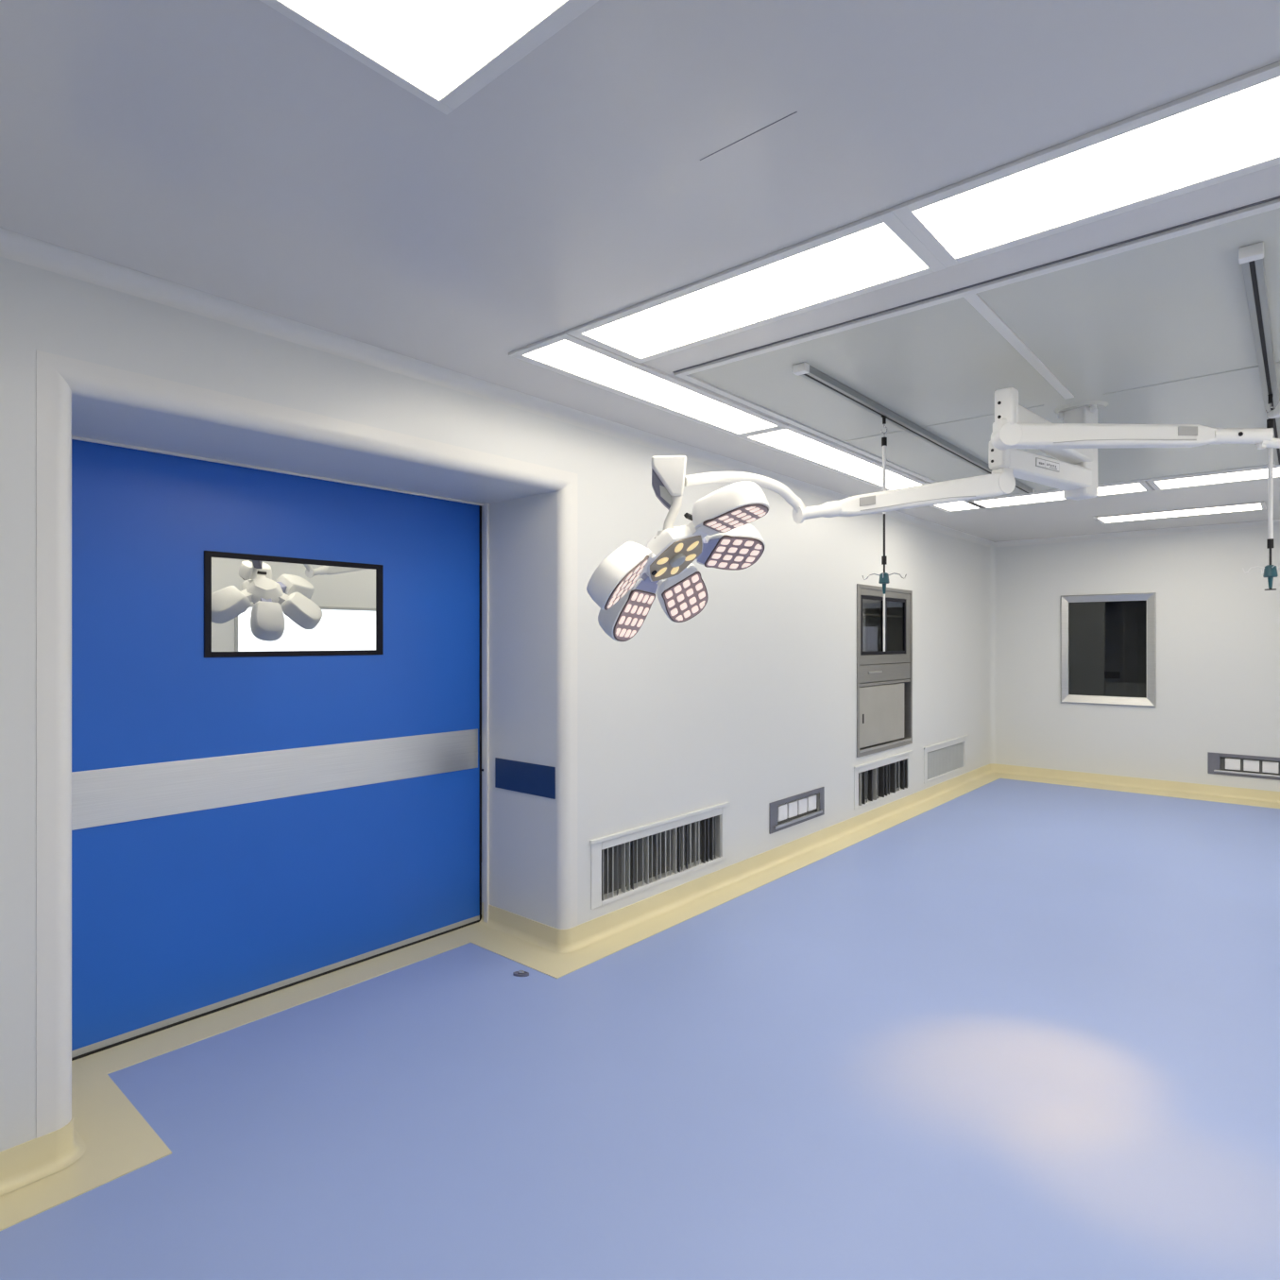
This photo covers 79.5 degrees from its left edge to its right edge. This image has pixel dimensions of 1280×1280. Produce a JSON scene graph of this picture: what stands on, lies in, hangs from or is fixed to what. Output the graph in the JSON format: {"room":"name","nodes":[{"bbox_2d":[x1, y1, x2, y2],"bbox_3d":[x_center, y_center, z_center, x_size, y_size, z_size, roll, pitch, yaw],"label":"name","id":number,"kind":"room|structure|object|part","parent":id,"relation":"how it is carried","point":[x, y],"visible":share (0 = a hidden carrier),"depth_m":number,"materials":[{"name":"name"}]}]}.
{"room":"operating room","nodes":[
{"label":"operating room","id":0,"kind":"room"},
{"bbox_2d":[71,394,556,928],"bbox_3d":[-1.255,0.340,3.180,0.580,2.320,2.135,0,0,41],"label":"door recess","id":1,"kind":"structure","parent":0,"point":[522,518],"depth_m":3.79,"materials":[{"name":"white paint"}]},
{"bbox_2d":[71,439,481,1060],"bbox_3d":[-1.526,0.348,3.365,0.072,2.297,2.100,0,0,41],"label":"door","id":2,"kind":"structure","parent":1,"relation":"in","point":[277,677],"depth_m":3.22,"materials":[{"name":"blue metal"}]},
{"bbox_3d":[-1.539,1.478,3.342,0.043,0.024,2.048,0,0,41],"label":"rail","id":3,"kind":"part","parent":2,"relation":"part of","materials":[{"name":"metal"}]},
{"bbox_2d":[71,435,489,922],"bbox_3d":[-1.444,0.390,3.343,0.045,2.220,1.935,0,0,41],"label":"trim","id":4,"kind":"structure","parent":1,"relation":"attached to","point":[486,505],"depth_m":4.05,"materials":[{"name":"white metal"}]},
{"bbox_2d":[494,757,555,799],"bbox_3d":[-0.583,0.693,3.875,0.454,0.155,0.005,0,0,41],"label":"bumper plate","id":5,"kind":"object","parent":1,"relation":"attached to","point":[531,778],"visible":1,"depth_m":3.86,"materials":[{"name":"blue plastic"}]},
{"bbox_2d":[0,256,989,1152],"bbox_3d":[0.630,0.200,4.938,0.120,2.600,10.100,0,0,41],"label":"wall","id":6,"kind":"structure","parent":0,"point":[748,702],"depth_m":4.05,"materials":[{"name":"white paint"}]},
{"bbox_2d":[35,350,577,1138],"bbox_3d":[-1.016,0.344,2.974,0.050,2.312,2.119,0,0,41],"label":"trim","id":7,"kind":"structure","parent":6,"relation":"attached to","point":[59,378],"depth_m":2.23,"materials":[{"name":"white metal"}]},
{"bbox_2d":[0,227,993,546],"bbox_3d":[0.697,-1.072,4.881,0.055,0.055,10.100,0,0,41],"label":"trim","id":8,"kind":"structure","parent":6,"relation":"attached to","point":[13,246],"depth_m":2.82,"materials":[{"name":"white metal"}]},
{"bbox_2d":[0,772,1279,1230],"bbox_3d":[1.853,1.498,3.883,4.450,0.003,10.100,0,0,41],"label":"trim","id":9,"kind":"structure","parent":6,"relation":"attached to","point":[119,1141],"depth_m":3.13,"materials":[{"name":"beige plastic"}]},
{"bbox_2d":[0,763,1279,1195],"bbox_3d":[1.871,1.446,3.867,4.400,0.101,10.100,0,0,41],"label":"baseboard","id":10,"kind":"structure","parent":6,"relation":"attached to","point":[544,936],"depth_m":4.36,"materials":[{"name":"beige plastic"}]},
{"bbox_2d":[589,802,729,909],"bbox_3d":[0.108,1.169,4.312,0.128,0.347,1.210,0,0,41],"label":"air vent","id":11,"kind":"object","parent":6,"relation":"in","point":[622,860],"visible":1,"depth_m":4.24,"materials":[{"name":"white metal"}]},
{"bbox_2d":[769,786,824,834],"bbox_3d":[1.092,1.185,5.411,0.082,0.205,0.760,0,0,41],"label":"panel","id":12,"kind":"object","parent":6,"relation":"attached to","point":[791,808],"visible":1,"depth_m":5.38,"materials":[{"name":"metal"}]},
{"bbox_2d":[777,803,786,821],"bbox_3d":[0.969,1.180,5.267,0.024,0.104,0.116,0,0,41],"label":"socket","id":13,"kind":"object","parent":12,"relation":"attached to","point":[781,808],"depth_m":5.25,"materials":[{"name":"white plastic"}]},
{"bbox_2d":[785,800,797,818],"bbox_3d":[1.060,1.180,5.372,0.024,0.104,0.116,0,0,41],"label":"socket","id":14,"kind":"object","parent":12,"relation":"attached to","point":[792,806],"depth_m":5.35,"materials":[{"name":"white plastic"}]},
{"bbox_3d":[1.073,1.183,5.428,0.030,0.155,0.670,0,0,41],"label":"plate","id":15,"kind":"part","parent":12,"relation":"part of","materials":[{"name":"white plastic"}]},
{"bbox_3d":[1.118,1.253,5.389,0.014,0.018,0.660,0,0,41],"label":"sill","id":16,"kind":"part","parent":12,"relation":"part of","materials":[{"name":"metal"}]},
{"bbox_2d":[796,797,806,814],"bbox_3d":[1.151,1.180,5.477,0.024,0.104,0.116,0,0,41],"label":"socket","id":17,"kind":"object","parent":12,"relation":"attached to","point":[802,801],"depth_m":5.46,"materials":[{"name":"white plastic"}]},
{"bbox_2d":[805,794,816,811],"bbox_3d":[1.241,1.180,5.582,0.024,0.104,0.116,0,0,41],"label":"socket","id":18,"kind":"object","parent":12,"relation":"attached to","point":[811,798],"depth_m":5.57,"materials":[{"name":"white plastic"}]},
{"bbox_2d":[853,750,913,810],"bbox_3d":[2.032,1.169,6.539,0.131,0.347,1.175,0,0,41],"label":"air vent","id":19,"kind":"object","parent":6,"relation":"in","point":[882,776],"visible":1,"depth_m":6.48,"materials":[{"name":"white metal"}]},
{"bbox_2d":[856,583,912,757],"bbox_3d":[1.961,0.243,6.636,0.356,1.377,1.120,0,0,41],"label":"upper cabinet","id":20,"kind":"object","parent":6,"relation":"in","point":[884,679],"visible":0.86,"depth_m":6.58,"materials":[{"name":"metal"}]},
{"bbox_2d":[862,626,877,651],"bbox_3d":[1.887,0.007,6.403,0.050,0.234,0.310,0,0,41],"label":"storage box","id":21,"kind":"object","parent":20,"relation":"in","point":[869,634],"visible":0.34,"depth_m":6.38,"materials":[{"name":"grey plastic"}]},
{"bbox_3d":[1.911,-0.119,6.344,0.022,0.482,0.468,0,0,41],"label":"glass door","id":22,"kind":"part","parent":20,"relation":"part of","materials":[{"name":"glass"}]},
{"bbox_3d":[1.938,0.266,6.346,0.010,0.018,0.260,0,0,41],"label":"handle","id":23,"kind":"part","parent":20,"relation":"part of","materials":[{"name":"metal"}]},
{"bbox_3d":[2.035,0.624,6.487,0.024,0.483,0.920,0,0,41],"label":"sliding door","id":24,"kind":"part","parent":20,"relation":"part of","materials":[{"name":"metal"}]},
{"bbox_2d":[862,614,903,617],"bbox_3d":[1.988,-0.207,6.626,0.210,0.015,0.970,0,0,41],"label":"shelf","id":25,"kind":"object","parent":20,"relation":"attached to","point":[863,615],"depth_m":6.71,"materials":[{"name":"glass"}]},
{"bbox_3d":[2.078,0.275,6.535,0.026,0.140,1.050,0,0,41],"label":"drawer","id":26,"kind":"part","parent":20,"relation":"part of","materials":[{"name":"metal"}]},
{"bbox_3d":[2.217,-0.119,6.698,0.022,0.482,0.458,0,0,41],"label":"glass door","id":27,"kind":"part","parent":20,"relation":"part of","materials":[{"name":"glass"}]},
{"bbox_2d":[923,734,968,784],"bbox_3d":[3.006,1.171,7.670,0.128,0.342,1.220,0,0,41],"label":"air vent","id":28,"kind":"object","parent":6,"relation":"in","point":[945,757],"visible":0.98,"depth_m":7.61,"materials":[{"name":"white metal"}]},
{"bbox_3d":[2.860,1.194,7.450,0.014,0.252,0.526,0,0,41],"label":"panel","id":29,"kind":"part","parent":28,"relation":"part of","materials":[{"name":"grey metal"}]},
{"bbox_3d":[3.206,1.194,7.854,0.010,0.252,0.526,0,0,41],"label":"panel","id":30,"kind":"part","parent":28,"relation":"part of","materials":[{"name":"grey metal"}]},
{"bbox_2d":[989,544,996,764],"bbox_3d":[3.978,0.200,8.688,0.085,2.600,0.018,0,0,-4],"label":"trim","id":31,"kind":"structure","parent":6,"relation":"attached to","point":[992,549],"depth_m":8.70,"materials":[{"name":"white paint"}]},
{"bbox_2d":[0,778,1279,1279],"bbox_3d":[1.580,1.550,4.118,5.410,0.100,10.340,0,0,41],"label":"floor","id":32,"kind":"structure","parent":0,"point":[1006,1029],"depth_m":2.53,"materials":[{"name":"blue plastic"}]},
{"bbox_2d":[512,970,529,976],"bbox_3d":[-0.532,1.490,3.447,0.072,0.020,0.036,0,0,2],"label":"door stop","id":33,"kind":"object","parent":32,"relation":"on","point":[520,973],"visible":1,"depth_m":3.44,"materials":[{"name":"grey metal"}]},
{"bbox_2d":[0,0,1279,542],"bbox_3d":[2.106,-1.150,3.664,4.020,0.100,10.340,0,0,41],"label":"ceiling","id":34,"kind":"structure","parent":0,"point":[227,149],"depth_m":1.74,"materials":[{"name":"paint"}]},
{"bbox_2d":[259,0,598,114],"bbox_3d":[-0.087,-1.095,1.046,1.199,0.010,0.429,0,0,41],"label":"recessed light","id":35,"kind":"object","parent":34,"relation":"in","point":[443,53],"visible":1,"depth_m":1.38,"materials":[{"name":"white plastic"}]},
{"bbox_2d":[508,331,787,436],"bbox_3d":[0.126,-1.095,3.439,0.316,0.010,1.565,0,0,41],"label":"recessed light","id":36,"kind":"object","parent":34,"relation":"in","point":[563,353],"visible":1,"depth_m":3.28,"materials":[{"name":"white plastic"}]},
{"bbox_2d":[699,111,797,160],"bbox_3d":[0.232,-1.100,1.684,0.250,0.002,0.002,0,0,41],"label":"trim","id":37,"kind":"structure","parent":34,"relation":"attached to","point":[795,111],"depth_m":1.69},
{"bbox_2d":[566,207,946,363],"bbox_3d":[0.319,-1.095,2.499,1.192,0.010,0.396,0,0,41],"label":"recessed light","id":38,"kind":"object","parent":34,"relation":"in","point":[877,251],"visible":1,"depth_m":2.41,"materials":[{"name":"white plastic"}]},
{"bbox_2d":[736,424,908,481],"bbox_3d":[1.152,-1.095,4.626,0.318,0.010,1.566,0,0,41],"label":"recessed light","id":39,"kind":"object","parent":34,"relation":"in","point":[790,440],"visible":0.94,"depth_m":4.50,"materials":[{"name":"white plastic"}]},
{"bbox_2d":[863,475,928,490],"bbox_3d":[1.791,-1.095,5.357,0.330,0.010,0.385,0,0,41],"label":"recessed light","id":40,"kind":"object","parent":34,"relation":"in","point":[903,482],"depth_m":5.35,"materials":[{"name":"white plastic"}]},
{"bbox_2d":[792,361,1034,494],"bbox_3d":[1.742,-1.079,4.342,0.056,0.034,3.410,0,0,41],"label":"ceiling track","id":41,"kind":"object","parent":34,"relation":"attached to","point":[804,369],"visible":1,"depth_m":3.67,"materials":[{"name":"metal"}]},
{"bbox_2d":[862,415,906,651],"bbox_3d":[1.164,-0.505,3.672,0.146,1.121,0.146,0,0,-24],"label":"hanger","id":42,"kind":"object","parent":41,"relation":"hanging from","point":[883,576],"visible":1,"depth_m":3.67,"materials":[{"name":"silver metal"}]},
{"bbox_3d":[1.164,-0.083,3.672,0.010,0.275,0.010,0,0,41],"label":"tail rod","id":43,"kind":"part","parent":42,"relation":"part of","materials":[{"name":"silver metal"}]},
{"bbox_3d":[1.164,-0.762,3.672,0.016,0.325,0.016,0,0,41],"label":"rod","id":44,"kind":"part","parent":42,"relation":"part of","materials":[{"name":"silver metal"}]},
{"bbox_3d":[1.164,-0.489,3.672,0.011,0.222,0.011,0,0,41],"label":"rod","id":45,"kind":"part","parent":42,"relation":"part of","materials":[{"name":"silver metal"}]},
{"bbox_2d":[929,499,984,511],"bbox_3d":[2.592,-1.095,6.288,0.327,0.010,0.468,0,0,41],"label":"recessed light","id":46,"kind":"object","parent":34,"relation":"in","point":[962,505],"depth_m":6.32,"materials":[{"name":"white plastic"}]},
{"bbox_2d":[673,195,1279,500],"bbox_3d":[2.247,-1.094,3.829,2.322,0.012,3.776,0,0,41],"label":"ceiling panel","id":47,"kind":"object","parent":34,"relation":"in","point":[1155,327],"visible":0.89,"depth_m":3.01,"materials":[{"name":"white metal"}]},
{"bbox_2d":[967,490,1067,509],"bbox_3d":[2.957,-1.095,5.991,0.681,0.010,0.476,0,0,41],"label":"recessed light","id":48,"kind":"object","parent":34,"relation":"in","point":[1053,496],"depth_m":6.02,"materials":[{"name":"white plastic"}]},
{"bbox_2d":[1054,400,1108,500],"bbox_3d":[2.080,-0.882,3.634,0.223,0.428,0.223,0,0,41],"label":"column","id":49,"kind":"structure","parent":34,"relation":"attached to","point":[1085,411],"depth_m":3.59,"materials":[{"name":"white metal"}]},
{"bbox_2d":[586,440,1092,641],"bbox_3d":[0.981,-0.414,3.008,2.506,0.842,0.591,0,0,-18],"label":"lamp","id":50,"kind":"object","parent":49,"relation":"attached to","point":[624,585],"visible":0.99,"depth_m":2.77,"materials":[{"name":"white metal"}]},
{"bbox_3d":[0.100,-0.434,2.660,0.088,0.168,0.059,0,0,-15],"label":"stem","id":51,"kind":"part","parent":50,"relation":"part of","materials":[{"name":"white metal"}]},
{"bbox_2d":[669,553,685,567],"bbox_3d":[0.132,-0.279,2.695,0.054,0.048,0.061,0,0,41],"label":"bulb","id":52,"kind":"object","parent":50,"relation":"attached to","point":[675,559],"depth_m":2.68,"materials":[{"name":"clear glass"}]},
{"bbox_3d":[0.866,-0.529,2.930,0.071,0.045,0.005,0,0,-21],"label":"rating plate","id":53,"kind":"part","parent":50,"relation":"part of","materials":[{"name":"white plastic"}]},
{"bbox_3d":[1.115,-0.583,3.062,0.825,0.222,0.072,0,0,-21],"label":"spring arm","id":54,"kind":"part","parent":50,"relation":"part of","materials":[{"name":"white metal"}]},
{"bbox_3d":[1.774,-0.762,3.350,0.196,0.038,0.006,0,0,-35],"label":"name plate","id":55,"kind":"part","parent":50,"relation":"part of","materials":[{"name":"white plastic"}]},
{"bbox_3d":[1.790,-0.752,3.422,0.718,0.095,0.109,0,0,-36],"label":"extension arm","id":56,"kind":"part","parent":50,"relation":"part of","materials":[{"name":"white metal"}]},
{"bbox_3d":[2.080,-0.880,3.634,0.108,0.424,0.108,0,0,-27],"label":"post","id":57,"kind":"part","parent":49,"relation":"part of","materials":[{"name":"white metal"}]},
{"bbox_2d":[990,387,1279,463],"bbox_3d":[2.433,-0.795,3.255,2.089,0.455,0.773,0,0,3],"label":"lamp","id":58,"kind":"object","parent":49,"relation":"attached to","point":[1015,426],"visible":0.98,"depth_m":2.94,"materials":[{"name":"white metal"}]},
{"bbox_3d":[1.748,-0.869,3.306,0.933,0.087,0.110,0,0,-45],"label":"extension arm","id":59,"kind":"part","parent":58,"relation":"part of","materials":[{"name":"white metal"}]},
{"bbox_3d":[1.818,-0.788,2.975,0.802,0.088,0.072,0,0,0],"label":"spring arm","id":60,"kind":"part","parent":58,"relation":"part of","materials":[{"name":"white metal"}]},
{"bbox_3d":[2.091,-0.797,2.938,0.072,0.034,0.005,0,0,0],"label":"rating plate","id":61,"kind":"part","parent":58,"relation":"part of","materials":[{"name":"white plastic"}]},
{"bbox_3d":[2.947,-0.902,3.112,0.699,0.117,0.216,0,0,1],"label":"stem","id":62,"kind":"part","parent":58,"relation":"part of","materials":[{"name":"white metal"}]},
{"bbox_2d":[891,61,1279,267],"bbox_3d":[1.219,-1.095,1.718,1.192,0.010,0.394,0,0,41],"label":"recessed light","id":63,"kind":"object","parent":34,"relation":"in","point":[1229,129],"visible":1,"depth_m":1.80,"materials":[{"name":"white plastic"}]},
{"bbox_2d":[1097,480,1153,496],"bbox_3d":[3.473,-1.095,5.569,0.354,0.010,0.440,0,0,41],"label":"recessed light","id":64,"kind":"object","parent":34,"relation":"in","point":[1111,489],"depth_m":5.57,"materials":[{"name":"white plastic"}]},
{"bbox_2d":[1092,501,1266,523],"bbox_3d":[4.642,-1.095,6.657,1.193,0.010,0.425,0,0,41],"label":"recessed light","id":65,"kind":"object","parent":34,"relation":"in","point":[1258,505],"visible":1,"depth_m":6.60,"materials":[{"name":"white plastic"}]},
{"bbox_2d":[1146,466,1279,490],"bbox_3d":[4.078,-1.095,5.073,1.192,0.010,0.420,0,0,41],"label":"recessed light","id":66,"kind":"object","parent":34,"relation":"in","point":[1260,473],"visible":0.87,"depth_m":5.23,"materials":[{"name":"white plastic"}]},
{"bbox_2d":[1238,241,1279,466],"bbox_3d":[2.806,-1.079,3.424,0.056,0.034,3.410,0,0,41],"label":"ceiling track","id":67,"kind":"object","parent":34,"relation":"attached to","point":[1251,258],"visible":1,"depth_m":2.57,"materials":[{"name":"metal"}]},
{"bbox_2d":[1242,393,1279,590],"bbox_3d":[2.747,-0.642,3.355,0.146,0.848,0.146,0,0,-24],"label":"hanger","id":68,"kind":"object","parent":67,"relation":"hanging from","point":[1270,571],"visible":0.88,"depth_m":3.35,"materials":[{"name":"silver metal"}]},
{"bbox_3d":[2.747,-0.673,3.355,0.016,0.497,0.016,0,0,41],"label":"rod","id":69,"kind":"part","parent":68,"relation":"part of","materials":[{"name":"silver metal"}]},
{"bbox_2d":[996,526,1279,791],"bbox_3d":[5.445,0.200,7.532,3.780,2.600,0.120,0,0,41],"label":"wall","id":70,"kind":"structure","parent":0,"point":[1218,624],"depth_m":7.66,"materials":[{"name":"white paint"}]},
{"bbox_2d":[1060,592,1156,707],"bbox_3d":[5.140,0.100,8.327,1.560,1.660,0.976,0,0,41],"label":"window","id":71,"kind":"structure","parent":70,"relation":"in","point":[1108,648],"depth_m":8.18,"materials":[{"name":"metal"}]},
{"bbox_2d":[1069,601,1104,696],"bbox_3d":[4.694,0.095,8.181,0.415,1.110,0.020,0,0,41],"label":"shutter","id":72,"kind":"object","parent":71,"relation":"attached to","point":[1086,620],"depth_m":8.14,"materials":[{"name":"grey paint"}]},
{"bbox_2d":[1207,751,1279,780],"bbox_3d":[5.776,1.185,7.193,0.760,0.205,0.082,0,0,41],"label":"panel","id":73,"kind":"object","parent":70,"relation":"attached to","point":[1218,763],"visible":1,"depth_m":7.25,"materials":[{"name":"metal"}]},
{"bbox_2d":[1225,757,1240,770],"bbox_3d":[5.631,1.180,7.316,0.116,0.104,0.024,0,0,41],"label":"socket","id":74,"kind":"object","parent":73,"relation":"attached to","point":[1231,763],"depth_m":7.31,"materials":[{"name":"white plastic"}]},
{"bbox_3d":[5.753,1.253,7.167,0.660,0.018,0.014,0,0,41],"label":"sill","id":75,"kind":"part","parent":73,"relation":"part of","materials":[{"name":"metal"}]},
{"bbox_3d":[5.793,1.183,7.213,0.670,0.155,0.030,0,0,41],"label":"plate","id":76,"kind":"part","parent":73,"relation":"part of","materials":[{"name":"white plastic"}]},
{"bbox_2d":[1243,759,1259,771],"bbox_3d":[5.736,1.180,7.226,0.116,0.104,0.024,0,0,41],"label":"socket","id":77,"kind":"object","parent":73,"relation":"attached to","point":[1249,765],"depth_m":7.22,"materials":[{"name":"white plastic"}]},
{"bbox_2d":[1262,761,1279,773],"bbox_3d":[5.842,1.180,7.135,0.116,0.104,0.024,0,0,41],"label":"socket","id":78,"kind":"object","parent":73,"relation":"attached to","point":[1268,767],"depth_m":7.13,"materials":[{"name":"white plastic"}]},
{"bbox_3d":[3.582,0.200,2.390,0.120,2.600,10.100,0,0,41],"label":"wall","id":79,"kind":"structure","parent":0,"visible":0},
{"bbox_2d":[992,519,1279,546],"bbox_3d":[5.388,-1.072,7.466,3.780,0.055,0.055,0,0,41],"label":"trim","id":80,"kind":"structure","parent":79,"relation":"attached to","point":[1253,524],"depth_m":7.77,"materials":[{"name":"white metal"}]}
]}

